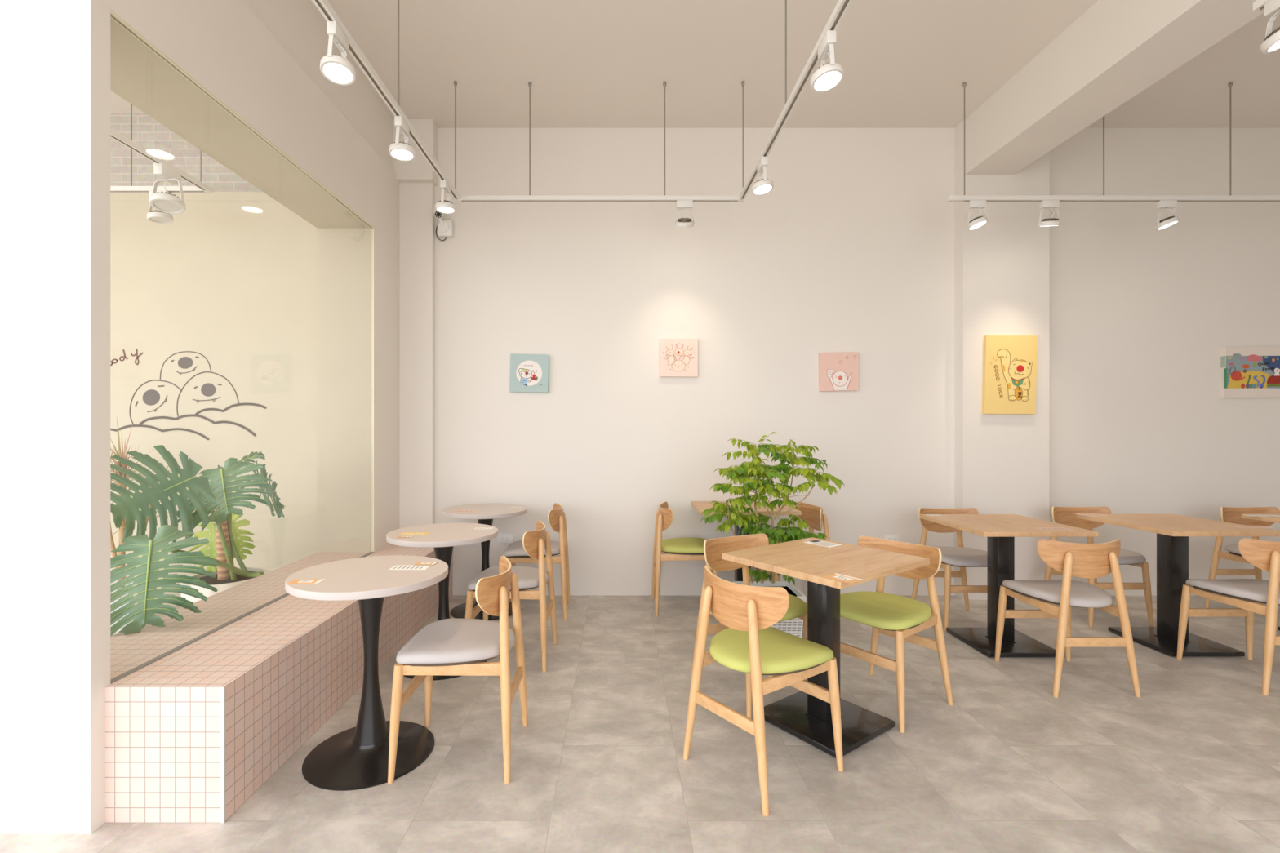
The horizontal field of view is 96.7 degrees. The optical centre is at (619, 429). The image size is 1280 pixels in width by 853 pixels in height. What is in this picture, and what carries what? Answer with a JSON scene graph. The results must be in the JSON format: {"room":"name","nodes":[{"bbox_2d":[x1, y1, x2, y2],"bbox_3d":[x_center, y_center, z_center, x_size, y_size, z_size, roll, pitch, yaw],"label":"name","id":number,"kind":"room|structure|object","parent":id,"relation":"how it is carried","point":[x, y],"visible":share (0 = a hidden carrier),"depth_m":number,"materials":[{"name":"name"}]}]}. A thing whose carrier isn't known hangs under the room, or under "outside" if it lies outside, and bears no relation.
{"room":"cafe","nodes":[
{"label":"cafe","id":0,"kind":"room"},
{"bbox_2d":[110,112,262,191],"bbox_3d":[-3.745,-2.064,4.325,3.310,0.609,0.150,0,0,0],"label":"brick wall","id":1,"kind":"structure","parent":0,"point":[148,133],"depth_m":4.25,"materials":[{"name":"white brick"}]},
{"bbox_2d":[0,0,399,833],"bbox_3d":[-1.895,-0.534,3.145,0.390,3.669,2.630,0,0,0],"label":"wall","id":2,"kind":"structure","parent":0,"point":[261,59],"depth_m":1.83,"materials":[{"name":"paint"}]},
{"bbox_2d":[110,15,370,552],"bbox_3d":[-1.908,-0.278,2.925,0.372,2.256,2.050,0,0,0],"label":"window frame","id":3,"kind":"structure","parent":2,"relation":"attached to","point":[138,75],"depth_m":3.94,"materials":[{"name":"beige paint"}]},
{"bbox_2d":[110,551,374,684],"bbox_3d":[-1.895,1.075,2.925,0.390,0.450,2.050,0,0,0],"label":"window sill","id":4,"kind":"structure","parent":2,"relation":"attached to","point":[129,651],"depth_m":2.58,"materials":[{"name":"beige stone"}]},
{"bbox_2d":[110,8,374,684],"bbox_3d":[-1.712,-0.278,2.925,0.022,2.256,2.050,0,0,0],"label":"window","id":5,"kind":"structure","parent":2,"relation":"in","point":[143,39],"depth_m":2.77,"materials":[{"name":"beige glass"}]},
{"bbox_2d":[110,191,317,605],"bbox_3d":[-3.745,-0.230,4.275,3.310,3.060,0.150,0,0,0],"label":"wall","id":6,"kind":"structure","parent":0,"point":[232,282],"depth_m":4.20,"materials":[{"name":"beige paint"}]},
{"bbox_2d":[110,348,142,365],"bbox_3d":[-3.648,-0.535,4.198,0.268,0.127,0.001,0,0,0],"label":"lettering","id":7,"kind":"object","parent":6,"relation":"attached to","point":[135,353],"depth_m":4.20,"materials":[{"name":"brown paint"}]},
{"bbox_2d":[110,351,266,439],"bbox_3d":[-3.230,-0.252,4.198,1.251,0.658,0.002,0,0,0],"label":"drawing","id":8,"kind":"object","parent":6,"relation":"attached to","point":[151,397],"visible":0.98,"depth_m":4.20,"materials":[{"name":"paint"}]},
{"bbox_2d":[179,567,268,603],"bbox_3d":[-2.350,1.087,3.400,0.439,0.425,0.439,0,0,0],"label":"pot","id":9,"kind":"object","parent":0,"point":[222,582],"depth_m":3.35,"materials":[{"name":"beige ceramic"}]},
{"bbox_2d":[0,595,1279,852],"bbox_3d":[0.600,1.360,1.130,12.400,0.120,7.060,0,0,0],"label":"floor","id":10,"kind":"structure","parent":0,"point":[1191,764],"depth_m":2.25,"materials":[{"name":"concrete"}]},
{"bbox_2d":[110,417,171,632],"bbox_3d":[-3.301,0.600,3.816,0.899,1.400,0.730,0,0,0],"label":"spiky plant","id":11,"kind":"object","parent":10,"relation":"on","point":[119,453],"visible":0.14,"depth_m":3.74,"materials":[{"name":"green plant"}]},
{"bbox_2d":[110,444,285,636],"bbox_3d":[-2.159,0.687,3.002,0.707,1.225,1.403,0,0,-13],"label":"monstera","id":12,"kind":"object","parent":10,"relation":"on","point":[216,494],"visible":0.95,"depth_m":2.74,"materials":[{"name":"green plant"}]},
{"bbox_2d":[105,544,453,822],"bbox_3d":[-1.502,1.075,3.170,0.396,0.450,2.581,0,0,0],"label":"tiled bench","id":13,"kind":"object","parent":10,"relation":"on","point":[193,733],"visible":0.9,"depth_m":2.02,"materials":[{"name":"pink tile"}]},
{"bbox_2d":[284,555,448,791],"bbox_3d":[-1.000,0.935,2.290,0.597,0.729,0.597,0,0,24],"label":"round table","id":14,"kind":"object","parent":10,"relation":"on","point":[357,757],"visible":0.92,"depth_m":2.24,"materials":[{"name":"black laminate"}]},
{"bbox_2d":[287,578,325,583],"bbox_3d":[-1.177,0.570,2.139,0.115,0.001,0.060,0,0,-3],"label":"menu card","id":15,"kind":"object","parent":14,"relation":"on","point":[318,580],"visible":1,"depth_m":2.13,"materials":[{"name":"orange paper"}]},
{"bbox_2d":[388,565,431,569],"bbox_3d":[-0.865,0.570,2.354,0.150,0.001,0.070,0,0,1],"label":"menu card","id":16,"kind":"object","parent":14,"relation":"on","point":[395,567],"visible":1,"depth_m":2.35,"materials":[{"name":"white paper"}]},
{"bbox_2d":[413,561,438,564],"bbox_3d":[-0.824,0.569,2.425,0.085,0.001,0.050,0,0,3],"label":"menu card","id":17,"kind":"object","parent":14,"relation":"on","point":[418,562],"visible":1,"depth_m":2.42,"materials":[{"name":"orange paper"}]},
{"bbox_2d":[386,523,497,680],"bbox_3d":[-0.985,0.935,3.190,0.597,0.729,0.597,0,0,24],"label":"round table","id":18,"kind":"object","parent":10,"relation":"on","point":[442,537],"visible":0.41,"depth_m":3.15,"materials":[{"name":"beige laminate"}]},
{"bbox_2d":[396,536,412,537],"bbox_3d":[-1.139,0.569,3.022,0.075,0.001,0.035,0,0,-3],"label":"menu card","id":19,"kind":"object","parent":18,"relation":"on","point":[398,536],"visible":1,"depth_m":3.02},
{"bbox_2d":[399,532,430,534],"bbox_3d":[-1.124,0.570,3.124,0.150,0.001,0.070,0,0,-1],"label":"menu card","id":20,"kind":"object","parent":18,"relation":"on","point":[402,533],"visible":1,"depth_m":3.13,"materials":[{"name":"paper"}]},
{"bbox_2d":[475,527,493,528],"bbox_3d":[-0.783,0.570,3.288,0.100,0.001,0.050,0,0,-1],"label":"menu card","id":21,"kind":"object","parent":18,"relation":"on","point":[476,527],"visible":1,"depth_m":3.30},
{"bbox_2d":[387,555,527,784],"bbox_3d":[-0.628,0.927,2.296,0.452,0.752,0.422,0,0,0],"label":"dining chair","id":22,"kind":"object","parent":10,"relation":"on","point":[446,646],"visible":1,"depth_m":2.15,"materials":[{"name":"grey fabric"}]},
{"bbox_2d":[442,503,527,620],"bbox_3d":[-0.965,0.935,4.100,0.597,0.729,0.597,0,0,28],"label":"round table","id":23,"kind":"object","parent":10,"relation":"on","point":[485,513],"visible":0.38,"depth_m":4.05,"materials":[{"name":"beige laminate"}]},
{"bbox_2d":[453,510,476,511],"bbox_3d":[-1.081,0.570,3.978,0.150,0.001,0.075,0,0,0],"label":"menu card","id":24,"kind":"object","parent":23,"relation":"on","point":[455,510],"visible":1,"depth_m":3.99,"materials":[{"name":"paper"}]},
{"bbox_2d":[465,520,556,672],"bbox_3d":[-0.612,0.927,3.262,0.452,0.752,0.422,0,0,2],"label":"dining chair","id":25,"kind":"object","parent":10,"relation":"on","point":[533,542],"visible":0.76,"depth_m":3.13,"materials":[{"name":"brown wood"}]},
{"bbox_2d":[502,502,569,620],"bbox_3d":[-0.592,0.927,4.085,0.452,0.752,0.422,0,0,-2],"label":"dining chair","id":26,"kind":"object","parent":10,"relation":"on","point":[515,553],"visible":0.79,"depth_m":3.94,"materials":[{"name":"brown wood"}]},
{"bbox_2d":[651,502,718,616],"bbox_3d":[0.475,0.927,4.170,0.452,0.752,0.422,0,0,0],"label":"dining chair","id":27,"kind":"object","parent":10,"relation":"on","point":[688,548],"visible":0.8,"depth_m":4.02,"materials":[{"name":"brown wood"}]},
{"bbox_2d":[690,501,801,581],"bbox_3d":[0.905,0.930,4.178,0.690,0.740,0.550,0,0,0],"label":"square table","id":28,"kind":"object","parent":10,"relation":"on","point":[700,506],"visible":0.1,"depth_m":4.13,"materials":[{"name":"brown wood"}]},
{"bbox_2d":[690,533,807,719],"bbox_3d":[0.654,0.927,2.820,0.422,0.752,0.452,0,0,-28],"label":"dining chair","id":29,"kind":"object","parent":10,"relation":"on","point":[713,548],"visible":0.37,"depth_m":2.92,"materials":[{"name":"brown wood"}]},
{"bbox_2d":[683,566,843,816],"bbox_3d":[0.554,0.927,2.210,0.452,0.752,0.422,0,0,-35],"label":"dining chair","id":30,"kind":"object","parent":10,"relation":"on","point":[749,644],"visible":1,"depth_m":2.10,"materials":[{"name":"green fabric"}]},
{"bbox_2d":[699,431,844,637],"bbox_3d":[0.926,0.678,3.532,0.855,1.244,0.516,0,0,0],"label":"potted plant","id":31,"kind":"object","parent":10,"relation":"on","point":[743,473],"visible":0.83,"depth_m":3.50,"materials":[{"name":"green plant"}]},
{"bbox_2d":[755,502,830,581],"bbox_3d":[1.275,0.927,4.150,0.452,0.752,0.422,0,0,-6],"label":"dining chair","id":32,"kind":"object","parent":10,"relation":"on","point":[813,515],"visible":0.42,"depth_m":4.20,"materials":[{"name":"brown wood"}]},
{"bbox_2d":[722,537,929,757],"bbox_3d":[0.908,0.930,2.526,0.660,0.740,0.600,0,0,-35],"label":"square table","id":33,"kind":"object","parent":10,"relation":"on","point":[804,716],"visible":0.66,"depth_m":2.47,"materials":[{"name":"brown wood"}]},
{"bbox_2d":[802,538,819,542],"bbox_3d":[0.969,0.559,2.869,0.055,0.001,0.075,0,0,-35],"label":"menu card","id":34,"kind":"object","parent":33,"relation":"on","point":[806,540],"visible":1,"depth_m":2.87,"materials":[{"name":"paper"}]},
{"bbox_2d":[803,540,843,547],"bbox_3d":[1.000,0.559,2.793,0.105,0.001,0.150,0,0,-35],"label":"menu card","id":35,"kind":"object","parent":33,"relation":"on","point":[820,543],"visible":1,"depth_m":2.78,"materials":[{"name":"white paper"}]},
{"bbox_2d":[822,573,862,583],"bbox_3d":[0.843,0.559,2.144,0.085,0.001,0.115,0,0,-35],"label":"menu card","id":36,"kind":"object","parent":33,"relation":"on","point":[836,576],"visible":1,"depth_m":2.14,"materials":[{"name":"orange paper"}]},
{"bbox_2d":[840,535,952,733],"bbox_3d":[1.276,0.927,2.732,0.452,0.752,0.422,0,0,-35],"label":"dining chair","id":37,"kind":"object","parent":10,"relation":"on","point":[898,617],"visible":0.7,"depth_m":2.69,"materials":[{"name":"brown wood"}]},
{"bbox_2d":[911,507,986,631],"bbox_3d":[2.310,0.927,3.885,0.422,0.752,0.452,0,0,0],"label":"dining chair","id":38,"kind":"object","parent":10,"relation":"on","point":[959,556],"visible":0.5,"depth_m":3.86,"materials":[{"name":"brown wood"}]},
{"bbox_2d":[920,514,1098,657],"bbox_3d":[2.310,0.930,3.445,0.630,0.740,0.660,0,0,0],"label":"square table","id":39,"kind":"object","parent":10,"relation":"on","point":[1000,531],"visible":0.88,"depth_m":3.40,"materials":[{"name":"brown wood"}]},
{"bbox_2d":[1035,527,1074,530],"bbox_3d":[2.455,0.559,3.207,0.160,0.001,0.080,0,0,0],"label":"menu card","id":40,"kind":"object","parent":39,"relation":"on","point":[1042,528],"visible":1,"depth_m":3.19,"materials":[{"name":"beige paper"}]},
{"bbox_2d":[995,538,1140,697],"bbox_3d":[2.325,0.927,2.985,0.422,0.752,0.452,0,0,0],"label":"dining chair","id":41,"kind":"object","parent":10,"relation":"on","point":[1089,561],"visible":1,"depth_m":2.81,"materials":[{"name":"brown wood"}]},
{"bbox_2d":[1044,506,1153,627],"bbox_3d":[3.300,0.927,3.955,0.422,0.752,0.452,0,0,0],"label":"dining chair","id":42,"kind":"object","parent":10,"relation":"on","point":[1060,515],"visible":0.5,"depth_m":3.82,"materials":[{"name":"brown wood"}]},
{"bbox_2d":[1076,514,1279,656],"bbox_3d":[3.360,0.930,3.455,0.630,0.740,0.660,0,0,0],"label":"square table","id":43,"kind":"object","parent":10,"relation":"on","point":[1173,531],"visible":1,"depth_m":3.40,"materials":[{"name":"wood"}]},
{"bbox_2d":[1073,513,1106,515],"bbox_3d":[3.099,0.559,3.739,0.150,0.001,0.090,0,0,0],"label":"menu card","id":44,"kind":"object","parent":43,"relation":"on","point":[1082,514],"visible":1,"depth_m":3.74,"materials":[{"name":"white paper"}]},
{"bbox_2d":[1231,525,1272,528],"bbox_3d":[3.646,0.559,3.278,0.170,0.001,0.070,0,0,0],"label":"menu card","id":45,"kind":"object","parent":43,"relation":"on","point":[1242,526],"visible":1,"depth_m":3.27,"materials":[{"name":"white paper"}]},
{"bbox_2d":[1176,537,1279,695],"bbox_3d":[3.372,0.927,3.008,0.422,0.752,0.452,0,0,0],"label":"dining chair","id":46,"kind":"object","parent":10,"relation":"on","point":[1242,593],"visible":1,"depth_m":2.92,"materials":[{"name":"brown wood"}]},
{"bbox_2d":[1204,506,1279,620],"bbox_3d":[4.490,0.927,3.940,0.422,0.752,0.452,0,0,0],"label":"dining chair","id":47,"kind":"object","parent":10,"relation":"on","point":[1228,514],"visible":0.49,"depth_m":4.11,"materials":[{"name":"brown wood"}]},
{"bbox_2d":[1241,513,1279,631],"bbox_3d":[4.460,0.930,3.460,0.630,0.740,0.660,0,0,0],"label":"square table","id":48,"kind":"object","parent":10,"relation":"on","point":[1273,519],"visible":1,"depth_m":3.69,"materials":[{"name":"wood"}]},
{"bbox_2d":[1245,515,1279,516],"bbox_3d":[4.189,0.559,3.704,0.200,0.001,0.060,0,0,0],"label":"menu card","id":49,"kind":"object","parent":48,"relation":"on","point":[1246,515],"visible":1,"depth_m":3.71,"materials":[{"name":"paper"}]},
{"bbox_2d":[110,0,1279,127],"bbox_3d":[0.600,-2.444,1.130,12.400,0.150,7.060,0,0,0],"label":"ceiling","id":50,"kind":"structure","parent":0,"point":[587,63],"depth_m":3.63,"materials":[{"name":"paint"}]},
{"bbox_2d":[110,103,213,193],"bbox_3d":[-3.890,-1.965,2.140,2.420,0.808,3.220,0,0,0],"label":"track","id":51,"kind":"object","parent":50,"relation":"hanging from","point":[199,187],"visible":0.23,"depth_m":3.67,"materials":[{"name":"white metal"}]},
{"bbox_2d":[146,190,173,223],"bbox_3d":[-3.010,-1.465,3.730,0.140,0.194,0.140,0,0,29],"label":"track spotlight","id":52,"kind":"object","parent":51,"relation":"hanging from","point":[157,216],"visible":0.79,"depth_m":3.71,"materials":[{"name":"white metal"}]},
{"bbox_2d":[149,163,185,213],"bbox_3d":[-2.700,-1.440,3.399,0.173,0.244,0.172,0,0,28],"label":"track spotlight","id":53,"kind":"object","parent":51,"relation":"attached to","point":[166,202],"visible":1,"depth_m":3.39,"materials":[{"name":"white metal"}]},
{"bbox_2d":[311,0,852,202],"bbox_3d":[-0.137,-1.965,2.101,1.979,0.808,3.602,0,0,0],"label":"track","id":54,"kind":"object","parent":50,"relation":"hanging from","point":[324,6],"visible":1,"depth_m":3.14,"materials":[{"name":"white metal"}]},
{"bbox_2d":[320,21,355,85],"bbox_3d":[-1.100,-1.472,2.225,0.127,0.180,0.134,0,0,0],"label":"track spotlight","id":55,"kind":"object","parent":54,"relation":"hanging from","point":[337,69],"visible":1,"depth_m":2.21,"materials":[{"name":"white metal"}]},
{"bbox_2d":[388,115,415,160],"bbox_3d":[-1.100,-1.475,2.880,0.126,0.174,0.127,0,0,-45],"label":"track spotlight","id":56,"kind":"object","parent":54,"relation":"hanging from","point":[402,151],"visible":1,"depth_m":2.85,"materials":[{"name":"white metal"}]},
{"bbox_2d":[435,179,455,213],"bbox_3d":[-1.100,-1.476,3.600,0.126,0.171,0.126,0,0,44],"label":"track spotlight","id":57,"kind":"object","parent":54,"relation":"hanging from","point":[445,206],"visible":1,"depth_m":3.57,"materials":[{"name":"white metal"}]},
{"bbox_2d":[674,200,694,227],"bbox_3d":[0.445,-1.463,3.881,0.136,0.198,0.120,0,0,0],"label":"track spotlight","id":58,"kind":"object","parent":54,"relation":"hanging from","point":[680,204],"visible":1,"depth_m":3.86,"materials":[{"name":"white metal"}]},
{"bbox_2d":[677,217,691,222],"bbox_3d":[0.445,-1.426,3.870,0.096,0.058,0.088,0,0,0],"label":"lamp","id":59,"kind":"object","parent":58,"relation":"in","point":[682,220],"depth_m":3.85,"materials":[{"name":"metal"}]},
{"bbox_2d":[751,155,773,195],"bbox_3d":[0.830,-1.472,3.300,0.128,0.181,0.135,0,0,0],"label":"track spotlight","id":60,"kind":"object","parent":54,"relation":"hanging from","point":[762,186],"visible":1,"depth_m":3.27,"materials":[{"name":"white metal"}]},
{"bbox_2d":[809,30,844,93],"bbox_3d":[0.830,-1.471,2.275,0.128,0.182,0.134,0,0,0],"label":"track spotlight","id":61,"kind":"object","parent":54,"relation":"hanging from","point":[828,77],"visible":1,"depth_m":2.25,"materials":[{"name":"white metal"}]},
{"bbox_2d":[946,81,1279,201],"bbox_3d":[4.222,-1.965,3.880,3.956,0.808,0.038,0,0,0],"label":"track","id":62,"kind":"object","parent":50,"relation":"hanging from","point":[964,197],"visible":0.79,"depth_m":3.86,"materials":[{"name":"white metal"}]},
{"bbox_2d":[966,200,987,230],"bbox_3d":[2.440,-1.468,3.880,0.131,0.189,0.128,0,0,0],"label":"track spotlight","id":63,"kind":"object","parent":62,"relation":"hanging from","point":[979,221],"visible":1,"depth_m":3.86,"materials":[{"name":"white metal"}]},
{"bbox_2d":[968,215,982,222],"bbox_3d":[2.434,-1.427,3.884,0.094,0.043,0.094,0,0,0],"label":"lamp","id":64,"kind":"object","parent":63,"relation":"in","point":[979,219],"depth_m":3.84,"materials":[{"name":"white metal"}]},
{"bbox_2d":[1037,200,1061,226],"bbox_3d":[2.935,-1.469,3.881,0.136,0.186,0.127,0,0,0],"label":"track spotlight","id":65,"kind":"object","parent":62,"relation":"hanging from","point":[1044,204],"visible":1,"depth_m":3.86,"materials":[{"name":"white metal"}]},
{"bbox_2d":[1041,217,1058,221],"bbox_3d":[2.934,-1.428,3.874,0.096,0.039,0.093,0,0,0],"label":"lamp","id":66,"kind":"object","parent":65,"relation":"in","point":[1050,219],"depth_m":3.84,"materials":[{"name":"metal"}]},
{"bbox_2d":[1154,200,1179,230],"bbox_3d":[3.735,-1.468,3.880,0.131,0.188,0.128,0,0,0],"label":"track spotlight","id":67,"kind":"object","parent":62,"relation":"hanging from","point":[1166,222],"visible":1,"depth_m":3.86,"materials":[{"name":"white metal"}]},
{"bbox_2d":[1159,215,1174,222],"bbox_3d":[3.729,-1.427,3.884,0.094,0.042,0.094,0,0,0],"label":"lamp","id":68,"kind":"object","parent":67,"relation":"in","point":[1171,219],"depth_m":3.84,"materials":[{"name":"metal"}]},
{"bbox_2d":[1253,0,1269,10],"bbox_3d":[2.380,-1.966,1.210,0.036,0.807,1.820,0,0,0],"label":"track","id":69,"kind":"object","parent":50,"relation":"hanging from","point":[1258,4],"visible":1,"depth_m":2.10,"materials":[{"name":"white metal"}]},
{"bbox_2d":[1259,0,1279,53],"bbox_3d":[2.381,-1.467,2.030,0.126,0.191,0.134,0,0,0],"label":"track spotlight","id":70,"kind":"object","parent":69,"relation":"hanging from","point":[1271,43],"visible":1,"depth_m":2.06,"materials":[{"name":"white metal"}]},
{"bbox_2d":[1263,26,1279,41],"bbox_3d":[2.373,-1.427,2.034,0.094,0.046,0.094,0,0,0],"label":"track light","id":71,"kind":"object","parent":70,"relation":"in","point":[1269,35],"depth_m":2.03,"materials":[{"name":"white metal"}]},
{"bbox_2d":[435,127,1279,595],"bbox_3d":[2.355,-0.534,4.535,8.890,3.669,0.150,0,0,0],"label":"wall","id":72,"kind":"structure","parent":0,"point":[851,247],"depth_m":4.46,"materials":[{"name":"paint"}]},
{"bbox_2d":[392,119,437,186],"bbox_3d":[-1.575,-2.139,4.397,0.303,0.459,0.125,0,0,0],"label":"beam","id":73,"kind":"structure","parent":72,"relation":"attached to","point":[418,170],"depth_m":4.33,"materials":[{"name":"paint"}]},
{"bbox_2d":[399,182,435,528],"bbox_3d":[-1.573,-0.530,4.430,0.254,2.760,0.060,0,0,0],"label":"column","id":74,"kind":"structure","parent":72,"relation":"attached to","point":[416,200],"depth_m":4.40,"materials":[{"name":"paint"}]},
{"bbox_2d":[431,204,453,240],"bbox_3d":[-1.369,-1.602,4.372,0.139,0.262,0.176,0,0,0],"label":"security camera","id":75,"kind":"object","parent":72,"relation":"attached to","point":[445,227],"visible":0.91,"depth_m":4.39,"materials":[{"name":"white plastic"}]},
{"bbox_2d":[473,542,480,546],"bbox_3d":[-1.083,0.875,4.456,0.120,0.072,0.009,0,0,0],"label":"wall socket","id":76,"kind":"object","parent":72,"relation":"attached to","point":[477,544],"visible":0.1,"depth_m":4.45,"materials":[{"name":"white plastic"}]},
{"bbox_2d":[497,533,513,543],"bbox_3d":[-0.891,0.854,4.456,0.120,0.072,0.009,0,0,0],"label":"wall socket","id":77,"kind":"object","parent":72,"relation":"attached to","point":[502,538],"visible":0.88,"depth_m":4.45,"materials":[{"name":"white plastic"}]},
{"bbox_2d":[509,353,549,392],"bbox_3d":[-0.702,-0.441,4.441,0.303,0.302,0.034,0,0,0],"label":"picture","id":78,"kind":"object","parent":72,"relation":"attached to","point":[529,373],"visible":1,"depth_m":4.43},
{"bbox_2d":[659,338,697,377],"bbox_3d":[0.465,-0.561,4.441,0.294,0.296,0.033,0,0,0],"label":"picture","id":79,"kind":"object","parent":72,"relation":"attached to","point":[678,357],"visible":1,"depth_m":4.43},
{"bbox_2d":[818,351,858,391],"bbox_3d":[1.713,-0.453,4.442,0.299,0.304,0.032,0,0,0],"label":"picture","id":80,"kind":"object","parent":72,"relation":"attached to","point":[837,371],"visible":1,"depth_m":4.43,"materials":[{"name":"pink paper"}]},
{"bbox_2d":[884,534,900,542],"bbox_3d":[2.140,0.860,4.456,0.120,0.072,0.009,0,0,0],"label":"wall socket","id":81,"kind":"object","parent":72,"relation":"attached to","point":[891,537],"visible":0.66,"depth_m":4.45,"materials":[{"name":"white plastic"}]},
{"bbox_2d":[954,120,1049,599],"bbox_3d":[2.960,-0.534,4.405,0.660,3.669,0.110,0,0,0],"label":"pillar","id":82,"kind":"structure","parent":72,"relation":"attached to","point":[1002,265],"depth_m":4.35,"materials":[{"name":"paint"}]},
{"bbox_2d":[982,335,1037,413],"bbox_3d":[2.975,-0.418,4.332,0.405,0.596,0.035,0,0,0],"label":"picture","id":83,"kind":"object","parent":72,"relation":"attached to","point":[1009,362],"visible":1,"depth_m":4.32},
{"bbox_2d":[964,0,1264,174],"bbox_3d":[2.825,-2.159,1.135,0.370,0.419,6.430,0,0,0],"label":"beam","id":84,"kind":"structure","parent":72,"relation":"attached to","point":[1116,50],"depth_m":3.27,"materials":[{"name":"paint"}]},
{"bbox_2d":[1219,346,1279,397],"bbox_3d":[5.171,-0.449,4.443,0.938,0.394,0.044,0,0,0],"label":"picture","id":85,"kind":"object","parent":72,"relation":"attached to","point":[1245,371],"visible":1,"depth_m":4.42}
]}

